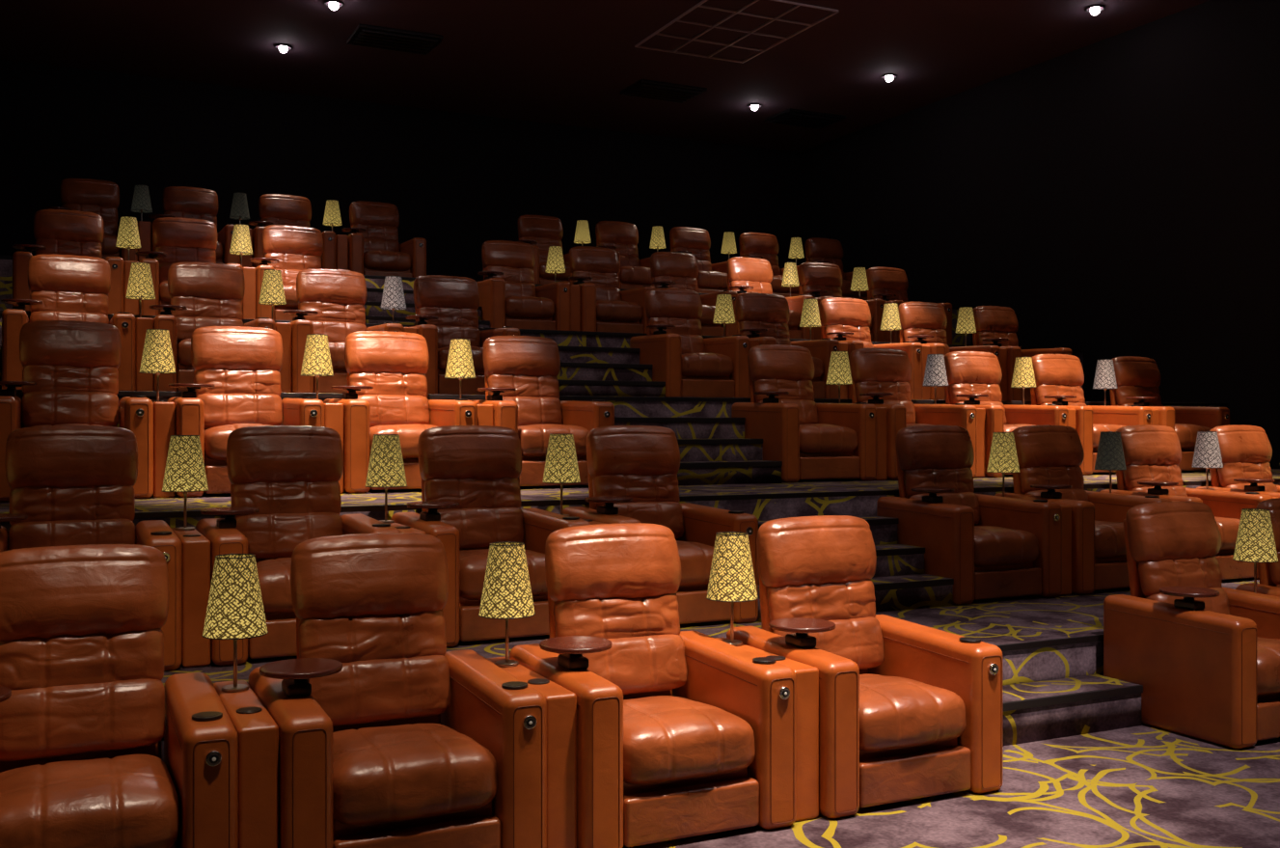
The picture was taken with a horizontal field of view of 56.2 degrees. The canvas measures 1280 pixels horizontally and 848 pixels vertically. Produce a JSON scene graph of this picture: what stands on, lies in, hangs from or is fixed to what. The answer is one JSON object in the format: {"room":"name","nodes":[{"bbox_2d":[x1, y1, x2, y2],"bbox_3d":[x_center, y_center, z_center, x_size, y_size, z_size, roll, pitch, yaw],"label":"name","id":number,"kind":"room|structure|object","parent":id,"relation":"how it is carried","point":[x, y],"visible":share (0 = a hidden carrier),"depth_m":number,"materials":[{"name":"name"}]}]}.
{"room":"movie theater","nodes":[
{"label":"movie theater","id":0,"kind":"room"},
{"bbox_2d":[0,59,798,280],"bbox_3d":[-3.400,-1.520,17.570,13.450,6.200,0.200,0,0,-26],"label":"wall","id":1,"kind":"structure","parent":0,"point":[458,182],"depth_m":17.27,"materials":[{"name":"black paint"}]},
{"bbox_2d":[0,255,971,345],"bbox_3d":[-2.426,-0.013,15.542,13.450,3.185,4.300,0,0,-26],"label":"floor","id":2,"kind":"structure","parent":0,"point":[6,261],"depth_m":12.94,"materials":[{"name":"carpet"}]},
{"bbox_2d":[42,178,137,262],"bbox_3d":[-6.043,-2.179,13.168,0.936,1.148,0.884,0,0,-26],"label":"recliner chair","id":3,"kind":"object","parent":2,"relation":"on","point":[101,198],"visible":0.46,"depth_m":13.37,"materials":[{"name":"leather"}]},
{"bbox_2d":[148,186,240,264],"bbox_3d":[-5.087,-2.179,13.627,0.936,1.148,0.884,0,0,-26],"label":"recliner chair","id":4,"kind":"object","parent":2,"relation":"on","point":[179,202],"visible":0.36,"depth_m":13.80,"materials":[{"name":"leather"}]},
{"bbox_2d":[247,193,336,270],"bbox_3d":[-4.122,-2.179,14.091,0.936,1.148,0.884,0,0,-26],"label":"recliner chair","id":5,"kind":"object","parent":2,"relation":"on","point":[273,208],"visible":0.25,"depth_m":14.23,"materials":[{"name":"leather"}]},
{"bbox_2d":[341,200,426,277],"bbox_3d":[-3.156,-2.179,14.554,0.936,1.148,0.884,0,0,-26],"label":"recliner chair","id":6,"kind":"object","parent":2,"relation":"on","point":[374,248],"visible":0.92,"depth_m":14.36,"materials":[{"name":"leather"}]},
{"bbox_2d":[517,214,570,284],"bbox_3d":[-1.178,-2.179,15.504,0.936,1.148,0.884,0,0,-26],"label":"recliner chair","id":7,"kind":"object","parent":2,"relation":"on","point":[541,231],"visible":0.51,"depth_m":15.66,"materials":[{"name":"leather"}]},
{"bbox_2d":[595,220,651,289],"bbox_3d":[-0.175,-2.179,15.986,0.936,1.148,0.884,0,0,-26],"label":"recliner chair","id":8,"kind":"object","parent":2,"relation":"on","point":[634,272],"visible":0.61,"depth_m":16.15,"materials":[{"name":"leather"}]},
{"bbox_2d":[669,226,728,293],"bbox_3d":[0.838,-2.179,16.472,0.936,1.148,0.884,0,0,-26],"label":"recliner chair","id":9,"kind":"object","parent":2,"relation":"on","point":[711,278],"visible":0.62,"depth_m":16.63,"materials":[{"name":"leather"}]},
{"bbox_2d":[738,232,799,297],"bbox_3d":[1.851,-2.179,16.959,0.936,1.148,0.884,0,0,-26],"label":"recliner chair","id":10,"kind":"object","parent":2,"relation":"on","point":[757,245],"visible":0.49,"depth_m":17.13,"materials":[{"name":"leather"}]},
{"bbox_2d":[804,237,868,299],"bbox_3d":[2.864,-2.179,17.445,0.936,1.148,0.884,0,0,-26],"label":"recliner chair","id":11,"kind":"object","parent":2,"relation":"on","point":[817,249],"visible":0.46,"depth_m":17.62,"materials":[{"name":"leather"}]},
{"bbox_2d":[0,309,1083,391],"bbox_3d":[-1.061,0.333,12.700,13.450,2.495,2.035,0,0,-26],"label":"floor","id":12,"kind":"structure","parent":0,"point":[561,338],"depth_m":11.82,"materials":[{"name":"carpet"}]},
{"bbox_2d":[11,209,124,314],"bbox_3d":[-5.367,-1.489,11.252,0.936,1.148,0.884,0,0,-26],"label":"recliner chair","id":13,"kind":"object","parent":12,"relation":"on","point":[56,231],"visible":0.37,"depth_m":11.40,"materials":[{"name":"leather"}]},
{"bbox_2d":[135,217,242,315],"bbox_3d":[-4.421,-1.489,11.706,0.936,1.148,0.884,0,0,-26],"label":"recliner chair","id":14,"kind":"object","parent":12,"relation":"on","point":[175,239],"visible":0.48,"depth_m":11.87,"materials":[{"name":"leather"}]},
{"bbox_2d":[242,267,256,319],"bbox_3d":[-3.948,-1.220,11.954,0.128,0.611,0.780,0,0,-26],"label":"console","id":15,"kind":"object","parent":12,"relation":"on","point":[249,301],"visible":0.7,"depth_m":11.61,"materials":[{"name":"leather"}]},
{"bbox_2d":[249,224,350,320],"bbox_3d":[-3.474,-1.489,12.161,0.936,1.148,0.884,0,0,-26],"label":"recliner chair","id":16,"kind":"object","parent":12,"relation":"on","point":[290,250],"visible":0.5,"depth_m":12.31,"materials":[{"name":"leather"}]},
{"bbox_2d":[363,287,490,327],"bbox_3d":[-2.408,-1.174,12.689,1.432,0.518,0.852,0,0,-26],"label":"stairs","id":17,"kind":"structure","parent":12,"relation":"on","point":[374,313],"depth_m":12.49,"materials":[{"name":"carpet"}]},
{"bbox_2d":[476,240,571,330],"bbox_3d":[-1.345,-1.489,13.183,0.936,1.148,0.884,0,0,-26],"label":"recliner chair","id":18,"kind":"object","parent":12,"relation":"on","point":[508,294],"visible":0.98,"depth_m":12.96,"materials":[{"name":"leather"}]},
{"bbox_2d":[567,245,655,333],"bbox_3d":[-0.398,-1.489,13.638,0.936,1.148,0.884,0,0,-26],"label":"recliner chair","id":19,"kind":"object","parent":12,"relation":"on","point":[604,308],"visible":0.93,"depth_m":13.44,"materials":[{"name":"leather"}]},
{"bbox_2d":[650,251,737,336],"bbox_3d":[0.548,-1.489,14.092,0.936,1.148,0.884,0,0,-26],"label":"recliner chair","id":20,"kind":"object","parent":12,"relation":"on","point":[668,269],"visible":0.44,"depth_m":14.24,"materials":[{"name":"leather"}]},
{"bbox_2d":[726,256,814,339],"bbox_3d":[1.495,-1.489,14.547,0.936,1.148,0.884,0,0,-26],"label":"recliner chair","id":21,"kind":"object","parent":12,"relation":"on","point":[745,275],"visible":0.44,"depth_m":14.69,"materials":[{"name":"leather"}]},
{"bbox_2d":[797,262,885,342],"bbox_3d":[2.441,-1.489,15.001,0.936,1.148,0.884,0,0,-26],"label":"recliner chair","id":22,"kind":"object","parent":12,"relation":"on","point":[818,280],"visible":0.41,"depth_m":15.15,"materials":[{"name":"leather"}]},
{"bbox_2d":[866,266,952,344],"bbox_3d":[3.388,-1.489,15.456,0.936,1.148,0.884,0,0,-26],"label":"recliner chair","id":23,"kind":"object","parent":12,"relation":"on","point":[886,284],"visible":0.41,"depth_m":15.62,"materials":[{"name":"leather"}]},
{"bbox_2d":[0,0,1209,152],"bbox_3d":[1.102,-4.720,8.195,13.450,0.200,20.600,0,0,-26],"label":"ceiling","id":24,"kind":"structure","parent":0,"point":[558,62],"depth_m":14.91,"materials":[{"name":"black paint"}]},
{"bbox_2d":[346,23,443,54],"bbox_3d":[-2.937,-4.587,14.353,1.000,0.065,0.700,0,0,-26],"label":"ceiling vent","id":25,"kind":"object","parent":24,"relation":"attached to","point":[365,35],"depth_m":14.26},
{"bbox_2d":[620,79,707,103],"bbox_3d":[0.319,-4.587,16.582,1.000,0.065,0.700,0,0,-26],"label":"ceiling vent","id":26,"kind":"object","parent":24,"relation":"attached to","point":[642,89],"depth_m":16.47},
{"bbox_2d":[634,0,839,63],"bbox_3d":[1.079,-4.608,14.007,1.522,0.024,2.120,0,0,-26],"label":"grid","id":27,"kind":"object","parent":24,"relation":"attached to","point":[699,4],"depth_m":13.99,"materials":[{"name":"brown metal"}]},
{"bbox_2d":[15,389,1227,428],"bbox_3d":[-0.186,0.677,10.879,13.450,1.805,2.035,0,0,-26],"label":"floor","id":28,"kind":"structure","parent":0,"point":[624,406],"depth_m":9.95,"materials":[{"name":"carpet"}]},
{"bbox_2d":[0,254,136,390],"bbox_3d":[-4.493,-0.799,9.431,0.936,1.148,0.884,0,0,-26],"label":"recliner chair","id":29,"kind":"object","parent":28,"relation":"on","point":[71,287],"visible":0.54,"depth_m":9.57,"materials":[{"name":"leather"}]},
{"bbox_2d":[136,317,153,391],"bbox_3d":[-4.020,-0.530,9.679,0.128,0.611,0.780,0,0,-26],"label":"console","id":30,"kind":"object","parent":28,"relation":"on","point":[144,381],"visible":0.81,"depth_m":9.32,"materials":[{"name":"leather"}]},
{"bbox_2d":[125,262,155,317],"bbox_3d":[-4.109,-1.076,9.864,0.230,0.492,0.230,0,0,-26],"label":"table lamp","id":31,"kind":"object","parent":30,"relation":"on","point":[140,286],"visible":0.83,"depth_m":9.79,"materials":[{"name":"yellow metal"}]},
{"bbox_2d":[148,262,275,391],"bbox_3d":[-3.546,-0.799,9.885,0.936,1.148,0.884,0,0,-26],"label":"recliner chair","id":32,"kind":"object","parent":28,"relation":"on","point":[202,294],"visible":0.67,"depth_m":10.04,"materials":[{"name":"leather"}]},
{"bbox_2d":[275,322,291,392],"bbox_3d":[-3.073,-0.530,10.133,0.128,0.611,0.780,0,0,-26],"label":"console","id":33,"kind":"object","parent":28,"relation":"on","point":[284,328],"visible":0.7,"depth_m":9.79,"materials":[{"name":"leather"}]},
{"bbox_2d":[258,269,286,319],"bbox_3d":[-3.162,-1.076,10.318,0.230,0.492,0.230,0,0,-26],"label":"table lamp","id":34,"kind":"object","parent":33,"relation":"on","point":[272,292],"visible":0.84,"depth_m":10.25,"materials":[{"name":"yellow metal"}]},
{"bbox_2d":[283,269,403,393],"bbox_3d":[-2.600,-0.799,10.340,0.936,1.148,0.884,0,0,-26],"label":"recliner chair","id":35,"kind":"object","parent":28,"relation":"on","point":[331,302],"visible":0.61,"depth_m":10.48,"materials":[{"name":"leather"}]},
{"bbox_2d":[403,326,417,333],"bbox_3d":[-2.127,-0.530,10.588,0.128,0.611,0.780,0,0,-26],"label":"console","id":36,"kind":"object","parent":28,"relation":"on","point":[405,329],"visible":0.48,"depth_m":10.24,"materials":[{"name":"leather"}]},
{"bbox_2d":[380,275,406,322],"bbox_3d":[-2.216,-1.076,10.773,0.230,0.492,0.230,0,0,-26],"label":"table lamp","id":37,"kind":"object","parent":36,"relation":"on","point":[393,298],"visible":0.82,"depth_m":10.70,"materials":[{"name":"grey fabric"}]},
{"bbox_2d":[406,274,519,394],"bbox_3d":[-1.653,-0.799,10.794,0.936,1.148,0.884,0,0,-26],"label":"recliner chair","id":38,"kind":"object","parent":28,"relation":"on","point":[446,307],"visible":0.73,"depth_m":10.93,"materials":[{"name":"leather"}]},
{"bbox_2d":[557,345,665,396],"bbox_3d":[-0.587,-0.484,11.323,1.432,0.518,0.852,0,0,-26],"label":"stairs","id":39,"kind":"structure","parent":28,"relation":"on","point":[584,370],"depth_m":11.25,"materials":[{"name":"carpet"}]},
{"bbox_2d":[629,287,749,397],"bbox_3d":[0.476,-0.799,11.817,0.936,1.148,0.884,0,0,-26],"label":"recliner chair","id":40,"kind":"object","parent":28,"relation":"on","point":[691,365],"visible":0.99,"depth_m":11.59,"materials":[{"name":"leather"}]},
{"bbox_2d":[735,293,839,398],"bbox_3d":[1.423,-0.799,12.271,0.936,1.148,0.884,0,0,-26],"label":"recliner chair","id":41,"kind":"object","parent":28,"relation":"on","point":[764,317],"visible":0.41,"depth_m":12.41,"materials":[{"name":"leather"}]},
{"bbox_2d":[818,297,923,399],"bbox_3d":[2.369,-0.799,12.726,0.936,1.148,0.884,0,0,-26],"label":"recliner chair","id":42,"kind":"object","parent":28,"relation":"on","point":[842,319],"visible":0.43,"depth_m":12.87,"materials":[{"name":"leather"}]},
{"bbox_2d":[898,301,1000,400],"bbox_3d":[3.316,-0.799,13.180,0.936,1.148,0.884,0,0,-26],"label":"recliner chair","id":43,"kind":"object","parent":28,"relation":"on","point":[925,323],"visible":0.44,"depth_m":13.34,"materials":[{"name":"leather"}]},
{"bbox_2d":[972,305,1072,401],"bbox_3d":[4.262,-0.799,13.635,0.936,1.148,0.884,0,0,-26],"label":"recliner chair","id":44,"kind":"object","parent":28,"relation":"on","point":[994,325],"visible":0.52,"depth_m":13.77,"materials":[{"name":"leather"}]},
{"bbox_2d":[0,468,1279,532],"bbox_3d":[0.688,1.022,9.058,13.450,1.115,2.035,0,0,-26],"label":"floor","id":45,"kind":"structure","parent":0,"point":[803,497],"depth_m":8.09,"materials":[{"name":"carpet"}]},
{"bbox_2d":[0,320,153,502],"bbox_3d":[-3.619,-0.109,7.610,0.936,1.148,0.884,0,0,-26],"label":"recliner chair","id":46,"kind":"object","parent":45,"relation":"on","point":[70,373],"visible":0.74,"depth_m":7.76,"materials":[{"name":"leather"}]},
{"bbox_2d":[152,401,175,498],"bbox_3d":[-3.145,0.160,7.858,0.128,0.611,0.780,0,0,-26],"label":"console","id":47,"kind":"object","parent":45,"relation":"on","point":[164,412],"visible":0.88,"depth_m":7.50,"materials":[{"name":"leather"}]},
{"bbox_2d":[139,328,176,402],"bbox_3d":[-3.234,-0.386,8.043,0.230,0.492,0.230,0,0,-26],"label":"table lamp","id":48,"kind":"object","parent":47,"relation":"on","point":[157,357],"visible":0.91,"depth_m":7.97,"materials":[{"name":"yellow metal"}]},
{"bbox_2d":[167,326,324,497],"bbox_3d":[-2.672,-0.109,8.064,0.936,1.148,0.884,0,0,-26],"label":"recliner chair","id":49,"kind":"object","parent":45,"relation":"on","point":[236,385],"visible":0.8,"depth_m":8.20,"materials":[{"name":"leather"}]},
{"bbox_2d":[323,402,343,493],"bbox_3d":[-2.199,0.160,8.312,0.128,0.611,0.780,0,0,-26],"label":"console","id":50,"kind":"object","parent":45,"relation":"on","point":[333,412],"visible":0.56,"depth_m":7.97,"materials":[{"name":"leather"}]},
{"bbox_2d":[300,333,333,399],"bbox_3d":[-2.288,-0.386,8.497,0.230,0.492,0.230,0,0,-26],"label":"table lamp","id":51,"kind":"object","parent":50,"relation":"on","point":[316,360],"visible":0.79,"depth_m":8.42,"materials":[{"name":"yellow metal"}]},
{"bbox_2d":[323,330,477,493],"bbox_3d":[-1.726,-0.109,8.519,0.936,1.148,0.884,0,0,-26],"label":"recliner chair","id":52,"kind":"object","parent":45,"relation":"on","point":[386,388],"visible":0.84,"depth_m":8.64,"materials":[{"name":"leather"}]},
{"bbox_2d":[476,403,493,425],"bbox_3d":[-1.252,0.160,8.767,0.128,0.611,0.780,0,0,-26],"label":"console","id":53,"kind":"object","parent":45,"relation":"on","point":[485,412],"visible":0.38,"depth_m":8.42,"materials":[{"name":"leather"}]},
{"bbox_2d":[444,338,475,398],"bbox_3d":[-1.341,-0.386,8.952,0.230,0.492,0.230,0,0,-26],"label":"table lamp","id":54,"kind":"object","parent":53,"relation":"on","point":[460,364],"visible":0.84,"depth_m":8.88,"materials":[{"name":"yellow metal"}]},
{"bbox_2d":[472,335,614,486],"bbox_3d":[-0.779,-0.109,8.973,0.936,1.148,0.884,0,0,-26],"label":"recliner chair","id":55,"kind":"object","parent":45,"relation":"on","point":[521,372],"visible":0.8,"depth_m":9.10,"materials":[{"name":"leather"}]},
{"bbox_2d":[614,416,782,485],"bbox_3d":[0.287,0.206,9.502,1.432,0.518,0.852,0,0,-26],"label":"stairs","id":56,"kind":"structure","parent":45,"relation":"on","point":[713,450],"depth_m":9.46,"materials":[{"name":"carpet"}]},
{"bbox_2d":[731,344,876,483],"bbox_3d":[1.351,-0.109,9.996,0.936,1.148,0.884,0,0,-26],"label":"recliner chair","id":57,"kind":"object","parent":45,"relation":"on","point":[812,440],"visible":0.98,"depth_m":9.77,"materials":[{"name":"leather"}]},
{"bbox_2d":[874,407,887,480],"bbox_3d":[1.824,0.160,10.244,0.128,0.611,0.780,0,0,-26],"label":"console","id":58,"kind":"object","parent":45,"relation":"on","point":[882,412],"visible":0.15,"depth_m":9.89,"materials":[{"name":"leather"}]},
{"bbox_2d":[825,351,852,403],"bbox_3d":[1.735,-0.386,10.429,0.230,0.492,0.230,0,0,-26],"label":"table lamp","id":59,"kind":"object","parent":58,"relation":"on","point":[839,370],"visible":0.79,"depth_m":10.36,"materials":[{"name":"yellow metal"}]},
{"bbox_2d":[848,347,977,480],"bbox_3d":[2.297,-0.109,10.450,0.936,1.148,0.884,0,0,-26],"label":"recliner chair","id":60,"kind":"object","parent":45,"relation":"on","point":[881,377],"visible":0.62,"depth_m":10.58,"materials":[{"name":"leather"}]},
{"bbox_2d":[975,408,985,477],"bbox_3d":[2.770,0.160,10.698,0.128,0.611,0.780,0,0,-26],"label":"console","id":61,"kind":"object","parent":45,"relation":"on","point":[981,412],"visible":0.14,"depth_m":10.35,"materials":[{"name":"leather"}]},
{"bbox_2d":[923,354,948,404],"bbox_3d":[2.682,-0.386,10.883,0.230,0.492,0.230,0,0,-26],"label":"table lamp","id":62,"kind":"object","parent":61,"relation":"on","point":[935,375],"visible":0.88,"depth_m":10.81,"materials":[{"name":"grey fabric"}]},
{"bbox_2d":[943,351,1068,477],"bbox_3d":[3.244,-0.109,10.905,0.936,1.148,0.884,0,0,-26],"label":"recliner chair","id":63,"kind":"object","parent":45,"relation":"on","point":[973,377],"visible":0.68,"depth_m":11.04,"materials":[{"name":"leather"}]},
{"bbox_2d":[1030,354,1152,475],"bbox_3d":[4.190,-0.109,11.360,0.936,1.148,0.884,0,0,-26],"label":"recliner chair","id":64,"kind":"object","parent":45,"relation":"on","point":[1059,378],"visible":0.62,"depth_m":11.47,"materials":[{"name":"leather"}]},
{"bbox_2d":[1100,355,1229,471],"bbox_3d":[5.137,-0.109,11.814,0.936,1.148,0.884,0,0,-26],"label":"recliner chair","id":65,"kind":"object","parent":45,"relation":"on","point":[1138,379],"visible":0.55,"depth_m":11.91,"materials":[{"name":"leather"}]},
{"bbox_2d":[161,577,1259,761],"bbox_3d":[1.562,1.367,7.237,13.450,0.425,2.035,0,0,-26],"label":"floor","id":66,"kind":"structure","parent":0,"point":[1039,639],"depth_m":6.62,"materials":[{"name":"carpet"}]},
{"bbox_2d":[0,425,182,671],"bbox_3d":[-2.744,0.581,5.789,0.936,1.148,0.884,0,0,-26],"label":"recliner chair","id":67,"kind":"object","parent":66,"relation":"on","point":[69,484],"visible":0.57,"depth_m":5.97,"materials":[{"name":"leather"}]},
{"bbox_2d":[171,527,210,667],"bbox_3d":[-2.271,0.850,6.037,0.128,0.611,0.780,0,0,-26],"label":"console","id":68,"kind":"object","parent":66,"relation":"on","point":[195,547],"visible":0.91,"depth_m":5.68,"materials":[{"name":"leather"}]},
{"bbox_2d":[162,435,208,530],"bbox_3d":[-2.360,0.304,6.222,0.230,0.492,0.230,0,0,-26],"label":"table lamp","id":69,"kind":"object","parent":68,"relation":"on","point":[184,471],"visible":1,"depth_m":6.15,"materials":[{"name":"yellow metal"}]},
{"bbox_2d":[195,425,401,666],"bbox_3d":[-1.798,0.581,6.243,0.936,1.148,0.884,0,0,-26],"label":"recliner chair","id":70,"kind":"object","parent":66,"relation":"on","point":[285,488],"visible":0.65,"depth_m":6.38,"materials":[{"name":"leather"}]},
{"bbox_2d":[388,522,425,533],"bbox_3d":[-1.325,0.850,6.491,0.128,0.611,0.780,0,0,-26],"label":"console","id":71,"kind":"object","parent":66,"relation":"on","point":[403,529],"visible":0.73,"depth_m":6.28,"materials":[{"name":"leather"}]},
{"bbox_2d":[365,434,407,523],"bbox_3d":[-1.413,0.304,6.676,0.230,0.492,0.230,0,0,-26],"label":"table lamp","id":72,"kind":"object","parent":71,"relation":"on","point":[386,467],"visible":0.99,"depth_m":6.60,"materials":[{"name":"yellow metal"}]},
{"bbox_2d":[390,425,591,647],"bbox_3d":[-0.851,0.581,6.698,0.936,1.148,0.884,0,0,-26],"label":"recliner chair","id":73,"kind":"object","parent":66,"relation":"on","point":[471,489],"visible":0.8,"depth_m":6.82,"materials":[{"name":"leather"}]},
{"bbox_2d":[579,517,606,524],"bbox_3d":[-0.378,0.850,6.946,0.128,0.611,0.780,0,0,-26],"label":"console","id":74,"kind":"object","parent":66,"relation":"on","point":[591,522],"visible":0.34,"depth_m":6.71,"materials":[{"name":"leather"}]},
{"bbox_2d":[542,433,580,516],"bbox_3d":[-0.467,0.304,7.131,0.230,0.492,0.230,0,0,-26],"label":"table lamp","id":75,"kind":"object","parent":74,"relation":"on","point":[561,467],"visible":0.88,"depth_m":7.06,"materials":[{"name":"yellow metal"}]},
{"bbox_2d":[562,425,758,624],"bbox_3d":[0.095,0.581,7.152,0.936,1.148,0.884,0,0,-26],"label":"recliner chair","id":76,"kind":"object","parent":66,"relation":"on","point":[632,470],"visible":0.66,"depth_m":7.29,"materials":[{"name":"leather"}]},
{"bbox_2d":[755,515,953,622],"bbox_3d":[1.162,0.896,7.681,1.432,0.518,0.852,0,0,-26],"label":"stairs","id":77,"kind":"structure","parent":66,"relation":"on","point":[900,582],"depth_m":7.68,"materials":[{"name":"carpet"}]},
{"bbox_2d":[876,425,1062,604],"bbox_3d":[2.225,0.581,8.175,0.936,1.148,0.884,0,0,-26],"label":"recliner chair","id":78,"kind":"object","parent":66,"relation":"on","point":[992,547],"visible":1,"depth_m":7.95,"materials":[{"name":"leather"}]},
{"bbox_2d":[1060,504,1071,595],"bbox_3d":[2.698,0.850,8.423,0.128,0.611,0.780,0,0,-26],"label":"console","id":79,"kind":"object","parent":66,"relation":"on","point":[1066,509],"visible":0.1,"depth_m":8.08,"materials":[{"name":"leather"}]},
{"bbox_2d":[986,432,1020,496],"bbox_3d":[2.610,0.304,8.608,0.230,0.492,0.230,0,0,-26],"label":"table lamp","id":80,"kind":"object","parent":79,"relation":"on","point":[1003,456],"visible":0.88,"depth_m":8.54,"materials":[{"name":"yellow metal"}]},
{"bbox_2d":[994,425,1171,595],"bbox_3d":[3.172,0.581,8.630,0.936,1.148,0.884,0,0,-26],"label":"recliner chair","id":81,"kind":"object","parent":66,"relation":"on","point":[1049,457],"visible":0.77,"depth_m":8.69,"materials":[{"name":"leather"}]},
{"bbox_2d":[1100,424,1273,579],"bbox_3d":[4.118,0.581,9.084,0.936,1.148,0.884,0,0,-26],"label":"recliner chair","id":82,"kind":"object","parent":66,"relation":"on","point":[1153,453],"visible":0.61,"depth_m":9.20,"materials":[{"name":"leather"}]},
{"bbox_2d":[1196,424,1279,497],"bbox_3d":[5.065,0.581,9.539,0.936,1.148,0.884,0,0,-26],"label":"recliner chair","id":83,"kind":"object","parent":66,"relation":"on","point":[1245,450],"visible":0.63,"depth_m":9.71,"materials":[{"name":"leather"}]},
{"bbox_3d":[4.591,0.849,9.332,0.128,0.611,0.780,0,0,-26],"label":"console","id":84,"kind":"object","parent":66,"relation":"on","visible":0},
{"bbox_2d":[1191,431,1223,489],"bbox_3d":[4.503,0.304,9.517,0.230,0.492,0.230,0,0,-26],"label":"table lamp","id":85,"kind":"object","parent":84,"relation":"on","point":[1207,451],"visible":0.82,"depth_m":9.45,"materials":[{"name":"grey fabric"}]},
{"bbox_3d":[3.645,0.849,8.878,0.128,0.611,0.780,0,0,-26],"label":"console","id":86,"kind":"object","parent":66,"relation":"on","visible":0},
{"bbox_2d":[1093,431,1126,492],"bbox_3d":[3.556,0.304,9.062,0.230,0.492,0.230,0,0,-26],"label":"table lamp","id":87,"kind":"object","parent":86,"relation":"on","point":[1110,456],"visible":0.84,"depth_m":8.99,"materials":[{"name":"grey fabric"}]},
{"bbox_2d":[623,723,1279,847],"bbox_3d":[1.102,1.680,8.195,13.450,0.200,20.600,0,0,-26],"label":"floor","id":88,"kind":"structure","parent":0,"point":[1144,785],"depth_m":4.92,"materials":[{"name":"carpet"}]},
{"bbox_2d":[0,544,238,847],"bbox_3d":[-1.870,1.006,3.968,0.936,1.148,0.884,0,0,-26],"label":"recliner chair","id":89,"kind":"object","parent":88,"relation":"on","point":[87,710],"visible":1,"depth_m":4.10,"materials":[{"name":"leather"}]},
{"bbox_2d":[213,680,278,847],"bbox_3d":[-1.397,1.274,4.216,0.128,0.611,0.780,0,0,-26],"label":"console","id":90,"kind":"object","parent":88,"relation":"on","point":[258,732],"visible":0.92,"depth_m":3.87,"materials":[{"name":"leather"}]},
{"bbox_2d":[201,553,268,692],"bbox_3d":[-1.485,0.729,4.401,0.230,0.492,0.230,0,0,-26],"label":"table lamp","id":91,"kind":"object","parent":90,"relation":"on","point":[234,611],"visible":1,"depth_m":4.33,"materials":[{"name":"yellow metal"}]},
{"bbox_2d":[248,532,546,847],"bbox_3d":[-0.923,1.006,4.422,0.936,1.148,0.884,0,0,-26],"label":"recliner chair","id":92,"kind":"object","parent":88,"relation":"on","point":[390,737],"visible":1,"depth_m":4.27,"materials":[{"name":"leather"}]},
{"bbox_2d":[486,656,576,847],"bbox_3d":[-0.450,1.274,4.670,0.128,0.611,0.780,0,0,-26],"label":"console","id":93,"kind":"object","parent":88,"relation":"on","point":[561,702],"visible":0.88,"depth_m":4.33,"materials":[{"name":"leather"}]},
{"bbox_2d":[478,541,535,666],"bbox_3d":[-0.539,0.729,4.855,0.230,0.492,0.230,0,0,-26],"label":"table lamp","id":94,"kind":"object","parent":93,"relation":"on","point":[506,591],"visible":1,"depth_m":4.78,"materials":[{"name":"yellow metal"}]},
{"bbox_2d":[509,523,796,847],"bbox_3d":[0.023,1.006,4.877,0.936,1.148,0.884,0,0,-26],"label":"recliner chair","id":95,"kind":"object","parent":88,"relation":"on","point":[683,734],"visible":0.99,"depth_m":4.66,"materials":[{"name":"leather"}]},
{"bbox_2d":[714,637,818,821],"bbox_3d":[0.496,1.274,5.125,0.128,0.611,0.780,0,0,-26],"label":"console","id":96,"kind":"object","parent":88,"relation":"on","point":[807,676],"visible":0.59,"depth_m":4.78,"materials":[{"name":"leather"}]},
{"bbox_2d":[706,531,758,646],"bbox_3d":[0.408,0.729,5.310,0.230,0.492,0.230,0,0,-26],"label":"table lamp","id":97,"kind":"object","parent":96,"relation":"on","point":[731,580],"visible":0.94,"depth_m":5.24,"materials":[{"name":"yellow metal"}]},
{"bbox_2d":[726,515,1002,818],"bbox_3d":[0.970,1.006,5.331,0.936,1.148,0.884,0,0,-26],"label":"recliner chair","id":98,"kind":"object","parent":88,"relation":"on","point":[908,710],"visible":0.9,"depth_m":5.12,"materials":[{"name":"leather"}]},
{"bbox_2d":[1002,674,1143,746],"bbox_3d":[1.919,1.473,6.103,1.432,0.214,0.312,0,0,-26],"label":"stairs","id":99,"kind":"structure","parent":88,"relation":"on","point":[1078,705],"depth_m":6.11,"materials":[{"name":"carpet"}]},
{"bbox_2d":[1103,501,1279,749],"bbox_3d":[3.099,1.006,6.354,0.936,1.148,0.884,0,0,-26],"label":"recliner chair","id":100,"kind":"object","parent":88,"relation":"on","point":[1205,654],"visible":0.99,"depth_m":6.21,"materials":[{"name":"leather"}]},
{"bbox_2d":[1235,497,1279,597],"bbox_3d":[4.046,1.006,6.809,0.936,1.148,0.884,0,0,-26],"label":"recliner chair","id":101,"kind":"object","parent":88,"relation":"on","point":[1268,572],"visible":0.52,"depth_m":6.95,"materials":[{"name":"leather"}]},
{"bbox_3d":[3.573,1.274,6.602,0.128,0.611,0.780,0,0,-26],"label":"console","id":102,"kind":"object","parent":88,"relation":"on","visible":0},
{"bbox_2d":[1232,508,1278,592],"bbox_3d":[3.484,0.729,6.787,0.230,0.492,0.230,0,0,-26],"label":"table lamp","id":103,"kind":"object","parent":102,"relation":"on","point":[1255,543],"visible":0.84,"depth_m":6.72,"materials":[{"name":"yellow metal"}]},
{"bbox_2d":[798,0,1279,468],"bbox_3d":[7.255,-1.520,11.149,0.200,6.200,20.600,0,0,-26],"label":"wall","id":104,"kind":"structure","parent":0,"point":[1119,194],"depth_m":14.30,"materials":[{"name":"black paint"}]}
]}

